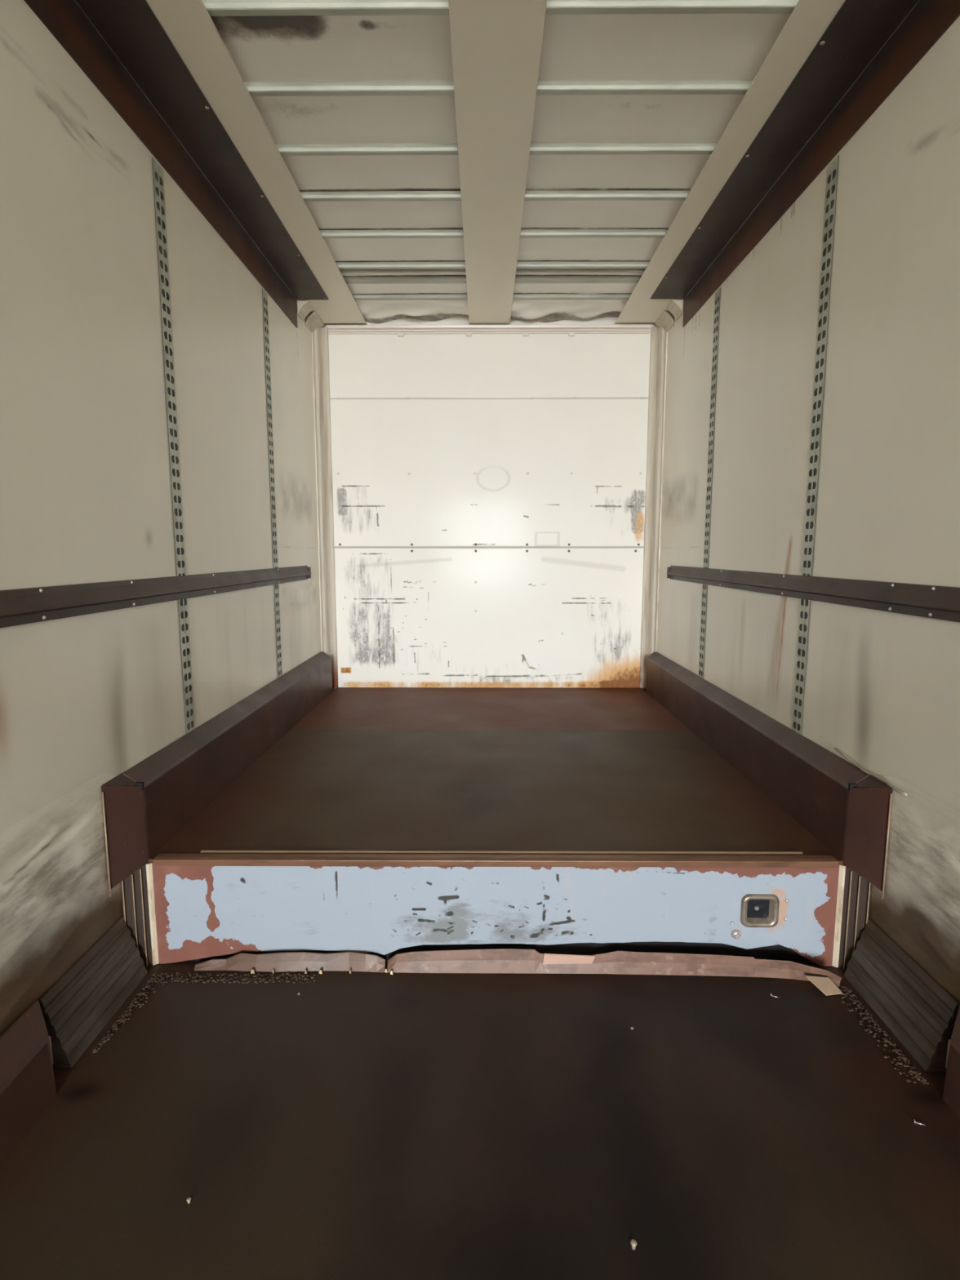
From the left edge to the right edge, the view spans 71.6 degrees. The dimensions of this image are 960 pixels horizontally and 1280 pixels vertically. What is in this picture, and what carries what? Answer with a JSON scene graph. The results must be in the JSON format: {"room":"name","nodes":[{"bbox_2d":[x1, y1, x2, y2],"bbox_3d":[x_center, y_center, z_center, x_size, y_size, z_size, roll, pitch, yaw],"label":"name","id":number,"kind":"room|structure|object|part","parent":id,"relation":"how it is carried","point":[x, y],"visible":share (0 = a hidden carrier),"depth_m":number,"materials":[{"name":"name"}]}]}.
{"room":"truck trailer interior","nodes":[
{"label":"truck trailer interior","id":0,"kind":"room"},
{"bbox_2d":[0,0,321,1035],"bbox_3d":[-1.204,-0.546,2.983,0.017,3.133,4.044,0,7,0],"label":"wall","id":1,"kind":"structure","parent":0,"point":[86,496],"depth_m":2.12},
{"bbox_2d":[39,915,147,1067],"bbox_3d":[-1.164,1.054,2.036,0.073,0.204,0.421,0,7,0],"label":"liner","id":2,"kind":"object","parent":1,"relation":"attached to","point":[75,1010],"visible":0.97,"depth_m":1.99,"materials":[{"name":"grey wood"}]},
{"bbox_2d":[151,157,195,733],"bbox_3d":[-1.195,-0.694,2.607,0.003,2.162,0.084,0,7,0],"label":"logistics track","id":3,"kind":"object","parent":1,"relation":"attached to","point":[157,171],"visible":0.98,"depth_m":2.59,"materials":[{"name":"grey metal"}]},
{"bbox_2d":[101,651,332,897],"bbox_3d":[-1.155,0.457,3.557,0.074,0.370,2.894,0,7,0],"label":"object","id":4,"kind":"object","parent":1,"relation":"attached to","point":[149,802],"visible":0.96,"depth_m":2.64,"materials":[{"name":"brown paint"}]},
{"bbox_3d":[-1.163,0.626,2.186,0.072,0.350,0.126,0,7,0],"label":"plate","id":5,"kind":"part","parent":4,"relation":"part of","materials":[{"name":"brown paint"}]},
{"bbox_2d":[262,288,282,678],"bbox_3d":[-1.188,-0.853,3.814,0.003,2.162,0.084,0,7,0],"label":"post","id":6,"kind":"object","parent":1,"relation":"attached to","point":[265,313],"visible":0.98,"depth_m":3.80,"materials":[{"name":"grey metal"}]},
{"bbox_2d":[296,300,324,332],"bbox_3d":[-1.148,-2.184,4.528,0.073,0.086,0.445,0,7,0],"label":"trim","id":7,"kind":"structure","parent":1,"relation":"attached to","point":[304,308],"depth_m":4.51,"materials":[{"name":"beige plastic"}]},
{"bbox_3d":[-1.149,-2.165,4.380,0.073,0.086,0.145,0,7,0],"label":"moulding","id":8,"kind":"part","parent":7,"relation":"part of","materials":[{"name":"beige plastic"}]},
{"bbox_3d":[-1.147,-2.197,4.630,0.073,0.086,0.240,0,7,0],"label":"moulding","id":9,"kind":"part","parent":7,"relation":"part of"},
{"bbox_2d":[311,326,337,688],"bbox_3d":[-1.139,-0.934,4.904,0.088,2.640,0.129,0,7,0],"label":"post","id":10,"kind":"object","parent":1,"relation":"attached to","point":[320,346],"visible":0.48,"depth_m":4.89,"materials":[{"name":"beige metal"}]},
{"bbox_2d":[0,960,959,1279],"bbox_3d":[0.055,1.012,3.150,2.580,0.001,4.184,0,7,0],"label":"floor","id":11,"kind":"structure","parent":0,"point":[356,1125],"depth_m":1.61,"materials":[{"name":"brown wood"}]},
{"bbox_2d":[92,972,173,1053],"bbox_3d":[-1.069,1.150,2.073,0.079,0.005,0.366,0,7,0],"label":"crumbs","id":12,"kind":"object","parent":11,"relation":"on","point":[105,1038],"visible":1,"depth_m":2.06,"materials":[{"name":"gravel"}]},
{"bbox_2d":[186,1195,192,1204],"bbox_3d":[-0.639,1.228,1.463,0.013,0.011,0.020,0,7,0],"label":"screw","id":13,"kind":"object","parent":11,"relation":"on","point":[189,1198],"visible":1,"depth_m":1.46,"materials":[{"name":"silver metal"}]},
{"bbox_2d":[149,972,316,983],"bbox_3d":[-0.824,1.130,2.226,0.556,0.005,0.059,0,7,0],"label":"crumbs","id":14,"kind":"object","parent":11,"relation":"on","point":[295,976],"visible":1,"depth_m":2.22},
{"bbox_2d":[194,951,385,972],"bbox_3d":[-0.649,1.096,2.269,0.651,0.060,0.029,0,7,0],"label":"strip","id":15,"kind":"object","parent":11,"relation":"on","point":[287,962],"visible":1,"depth_m":2.27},
{"bbox_2d":[120,687,871,969],"bbox_3d":[0.058,0.745,3.689,2.498,0.387,2.962,0,7,0],"label":"deck","id":16,"kind":"object","parent":11,"relation":"on","point":[385,823],"depth_m":2.35,"materials":[{"name":"blue paint"}]},
{"bbox_3d":[-1.154,0.941,2.260,0.098,0.370,0.014,-5,9,-31],"label":"corner strip","id":17,"kind":"part","parent":16,"relation":"part of","materials":[{"name":"beige metal"}]},
{"bbox_3d":[0.058,0.571,3.695,2.350,0.030,2.904,0,7,0],"label":"deck plate","id":18,"kind":"part","parent":16,"relation":"part of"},
{"bbox_3d":[0.050,0.940,2.275,2.350,0.368,0.001,0,7,0],"label":"riser panel","id":19,"kind":"part","parent":16,"relation":"part of","materials":[{"name":"blue metal"}]},
{"bbox_3d":[0.952,0.918,2.285,0.080,0.076,0.004,0,7,0],"label":"recess plate","id":20,"kind":"part","parent":16,"relation":"part of","materials":[{"name":"black metal"}]},
{"bbox_3d":[0.952,0.919,2.283,0.128,0.118,0.057,0,7,0],"label":"recess frame","id":21,"kind":"part","parent":16,"relation":"part of","materials":[{"name":"grey metal"}]},
{"bbox_3d":[1.254,0.943,2.246,0.098,0.370,0.014,5,9,32],"label":"corner strip","id":22,"kind":"part","parent":16,"relation":"part of","materials":[{"name":"metal"}]},
{"bbox_2d":[386,948,842,995],"bbox_3d":[0.433,1.090,2.238,1.499,0.080,0.099,1,8,5],"label":"strip","id":23,"kind":"object","parent":11,"relation":"on","point":[519,961],"visible":1,"depth_m":2.25,"materials":[{"name":"brown wood"}]},
{"bbox_2d":[626,1236,636,1249],"bbox_3d":[0.313,1.237,1.370,0.017,0.015,0.029,0,7,0],"label":"screw","id":24,"kind":"object","parent":11,"relation":"on","point":[630,1240],"visible":1,"depth_m":1.36,"materials":[{"name":"metal"}]},
{"bbox_2d":[836,986,928,1084],"bbox_3d":[1.173,1.162,1.983,0.068,0.005,0.408,0,7,0],"label":"crumbs","id":25,"kind":"object","parent":11,"relation":"on","point":[848,990],"visible":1,"depth_m":1.96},
{"bbox_2d":[913,1119,925,1125],"bbox_3d":[1.095,1.203,1.658,0.024,0.009,0.009,3,8,23],"label":"nail","id":26,"kind":"object","parent":11,"relation":"on","point":[914,1122],"visible":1,"depth_m":1.66,"materials":[{"name":"silver metal"}]},
{"bbox_2d":[322,315,656,691],"bbox_3d":[0.066,-0.799,4.981,2.505,3.153,0.007,0,7,0],"label":"wall","id":27,"kind":"structure","parent":0,"point":[489,490],"depth_m":4.96,"materials":[{"name":"white metal"}]},
{"bbox_2d":[327,324,650,336],"bbox_3d":[0.063,-2.218,4.771,2.310,0.068,0.044,0,7,0],"label":"door header","id":28,"kind":"structure","parent":27,"relation":"attached to","point":[400,330],"depth_m":4.77,"materials":[{"name":"white metal"}]},
{"bbox_2d":[210,13,791,322],"bbox_3d":[0.055,-2.033,2.730,2.500,0.064,4.144,0,7,0],"label":"ceiling","id":29,"kind":"structure","parent":0,"point":[609,46],"depth_m":2.63,"materials":[{"name":"beige metal"}]},
{"bbox_2d":[146,0,365,323],"bbox_3d":[-1.028,-1.546,-0.707,0.372,0.014,10.990,0,7,0],"label":"ceiling strip","id":30,"kind":"object","parent":29,"relation":"attached to","point":[188,25],"visible":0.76,"depth_m":2.59,"materials":[{"name":"beige metal"}]},
{"bbox_2d":[352,293,631,300],"bbox_3d":[0.064,-2.238,4.350,2.460,0.022,0.059,0,7,0],"label":"bow","id":31,"kind":"object","parent":29,"relation":"attached to","point":[516,296],"visible":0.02,"depth_m":4.33,"materials":[{"name":"white metal"}]},
{"bbox_2d":[342,275,641,284],"bbox_3d":[0.062,-2.206,4.080,2.460,0.016,0.084,0,7,0],"label":"bow","id":32,"kind":"object","parent":29,"relation":"attached to","point":[402,279],"visible":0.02,"depth_m":4.05,"materials":[{"name":"white metal"}]},
{"bbox_2d":[335,261,649,269],"bbox_3d":[0.061,-2.170,3.857,2.460,0.030,0.045,0,7,0],"label":"bow","id":33,"kind":"object","parent":29,"relation":"attached to","point":[520,264],"visible":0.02,"depth_m":3.84,"materials":[{"name":"white metal"}]},
{"bbox_2d":[339,268,645,273],"bbox_3d":[0.061,-2.182,3.931,2.460,0.024,0.034,0,7,0],"label":"bow","id":34,"kind":"object","parent":29,"relation":"attached to","point":[460,270],"visible":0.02,"depth_m":3.92,"materials":[{"name":"white metal"}]},
{"bbox_2d":[319,229,667,238],"bbox_3d":[0.059,-2.120,3.476,2.460,0.030,0.046,0,7,0],"label":"bow","id":35,"kind":"object","parent":29,"relation":"attached to","point":[397,233],"visible":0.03,"depth_m":3.46,"materials":[{"name":"white metal"}]},
{"bbox_2d":[299,190,689,201],"bbox_3d":[0.057,-2.071,3.107,2.460,0.030,0.046,0,7,0],"label":"bow","id":36,"kind":"object","parent":29,"relation":"attached to","point":[566,195],"visible":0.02,"depth_m":3.09,"materials":[{"name":"white metal"}]},
{"bbox_2d":[275,142,717,155],"bbox_3d":[0.055,-2.024,2.748,2.460,0.030,0.046,0,7,0],"label":"bow","id":37,"kind":"object","parent":29,"relation":"attached to","point":[535,148],"visible":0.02,"depth_m":2.73,"materials":[{"name":"white metal"}]},
{"bbox_2d":[448,0,546,324],"bbox_3d":[0.037,-1.544,-0.705,0.292,0.006,11.005,0,7,0],"label":"ceiling strip","id":38,"kind":"object","parent":29,"relation":"attached to","point":[496,45],"visible":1,"depth_m":2.57,"materials":[{"name":"beige metal"}]},
{"bbox_2d":[244,80,753,96],"bbox_3d":[0.053,-1.977,2.388,2.460,0.030,0.046,0,7,0],"label":"bow","id":39,"kind":"object","parent":29,"relation":"attached to","point":[554,86],"visible":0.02,"depth_m":2.37,"materials":[{"name":"white metal"}]},
{"bbox_2d":[202,0,799,16],"bbox_3d":[0.051,-1.929,2.029,2.460,0.030,0.046,0,7,0],"label":"bow","id":40,"kind":"object","parent":29,"relation":"attached to","point":[214,7],"visible":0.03,"depth_m":2.01,"materials":[{"name":"white metal"}]},
{"bbox_2d":[615,0,845,322],"bbox_3d":[1.108,-1.543,-0.718,0.353,0.006,10.990,0,7,0],"label":"ceiling strip","id":41,"kind":"object","parent":29,"relation":"attached to","point":[808,21],"visible":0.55,"depth_m":2.62,"materials":[{"name":"beige metal"}]},
{"bbox_2d":[656,15,959,1008],"bbox_3d":[1.310,-0.545,2.969,0.010,3.133,4.044,0,7,0],"label":"wall","id":42,"kind":"structure","parent":0,"point":[882,688],"depth_m":2.28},
{"bbox_2d":[639,325,667,688],"bbox_3d":[1.271,-0.933,4.890,0.088,2.640,0.129,0,7,0],"label":"post","id":43,"kind":"object","parent":42,"relation":"attached to","point":[658,345],"visible":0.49,"depth_m":4.88,"materials":[{"name":"beige metal"}]},
{"bbox_2d":[654,299,683,331],"bbox_3d":[1.277,-2.183,4.515,0.073,0.086,0.445,0,7,0],"label":"trim","id":44,"kind":"structure","parent":42,"relation":"attached to","point":[675,308],"depth_m":4.49,"materials":[{"name":"beige plastic"}]},
{"bbox_3d":[1.278,-2.196,4.616,0.073,0.086,0.240,0,7,0],"label":"moulding","id":45,"kind":"part","parent":44,"relation":"part of","materials":[{"name":"beige plastic"}]},
{"bbox_3d":[1.276,-2.163,4.366,0.073,0.086,0.145,0,7,0],"label":"moulding","id":46,"kind":"part","parent":44,"relation":"part of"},
{"bbox_2d":[697,287,720,678],"bbox_3d":[1.308,-0.851,3.800,0.003,2.162,0.084,0,7,0],"label":"post","id":47,"kind":"object","parent":42,"relation":"attached to","point":[717,300],"visible":0.99,"depth_m":3.78,"materials":[{"name":"grey metal"}]},
{"bbox_2d":[645,651,893,898],"bbox_3d":[1.270,0.458,3.543,0.074,0.370,2.894,0,7,0],"label":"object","id":48,"kind":"object","parent":42,"relation":"attached to","point":[828,795],"visible":0.84,"depth_m":2.63,"materials":[{"name":"brown paint"}]},
{"bbox_3d":[1.262,0.628,2.173,0.072,0.350,0.126,0,7,0],"label":"plate","id":49,"kind":"part","parent":48,"relation":"part of","materials":[{"name":"brown paint"}]},
{"bbox_2d":[834,747,907,795],"bbox_3d":[1.289,0.429,2.218,0.019,0.030,0.420,0,7,0],"label":"bead","id":50,"kind":"object","parent":48,"relation":"on","point":[841,752],"visible":1,"depth_m":2.18},
{"bbox_2d":[791,155,839,734],"bbox_3d":[1.301,-0.692,2.593,0.003,2.162,0.084,0,7,0],"label":"logistics track","id":51,"kind":"object","parent":42,"relation":"attached to","point":[833,169],"visible":0.98,"depth_m":2.57,"materials":[{"name":"grey metal"}]},
{"bbox_2d":[844,918,959,1071],"bbox_3d":[1.261,1.056,2.022,0.073,0.204,0.421,0,7,0],"label":"liner","id":52,"kind":"object","parent":42,"relation":"attached to","point":[920,1012],"visible":0.97,"depth_m":1.97,"materials":[{"name":"wood"}]},
{"bbox_3d":[-1.259,0.472,-4.772,0.040,3.133,11.600,0,7,0],"label":"wall","id":53,"kind":"structure","parent":0,"visible":0},
{"bbox_2d":[0,999,56,1165],"bbox_3d":[-1.178,1.577,-1.976,0.091,0.213,7.658,0,7,0],"label":"plate","id":54,"kind":"object","parent":53,"relation":"attached to","point":[27,1079],"visible":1,"depth_m":1.66,"materials":[{"name":"brown metal"}]},
{"bbox_2d":[0,565,311,627],"bbox_3d":[-1.188,0.038,0.800,0.030,0.108,7.564,0,7,0],"label":"wall rail","id":55,"kind":"object","parent":53,"relation":"attached to","point":[20,606],"visible":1,"depth_m":2.18,"materials":[{"name":"brown metal"}]},
{"bbox_2d":[23,0,328,328],"bbox_3d":[-1.110,-1.422,-0.924,0.212,0.178,10.525,0,7,0],"label":"overhead angle","id":56,"kind":"object","parent":53,"relation":"attached to","point":[122,46],"visible":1,"depth_m":2.46,"materials":[{"name":"brown paint"}]},
{"bbox_3d":[1.281,0.474,-4.786,0.040,3.133,11.600,0,7,0],"label":"wall","id":57,"kind":"structure","parent":0,"visible":0},
{"bbox_2d":[650,0,959,327],"bbox_3d":[1.174,-1.421,-0.937,0.220,0.178,10.525,0,7,0],"label":"overhead angle","id":58,"kind":"object","parent":57,"relation":"attached to","point":[868,47],"visible":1,"depth_m":2.47,"materials":[{"name":"brown paint"}]},
{"bbox_2d":[666,565,959,622],"bbox_3d":[1.273,0.038,0.802,0.030,0.108,7.594,0,7,0],"label":"wall rail","id":59,"kind":"object","parent":57,"relation":"attached to","point":[940,602],"visible":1,"depth_m":2.34,"materials":[{"name":"brown metal"}]},
{"bbox_2d":[942,1005,959,1119],"bbox_3d":[1.229,1.578,-1.989,0.091,0.213,7.658,0,7,0],"label":"plate","id":60,"kind":"object","parent":57,"relation":"attached to","point":[951,1095],"visible":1,"depth_m":1.71,"materials":[{"name":"brown metal"}]}
]}

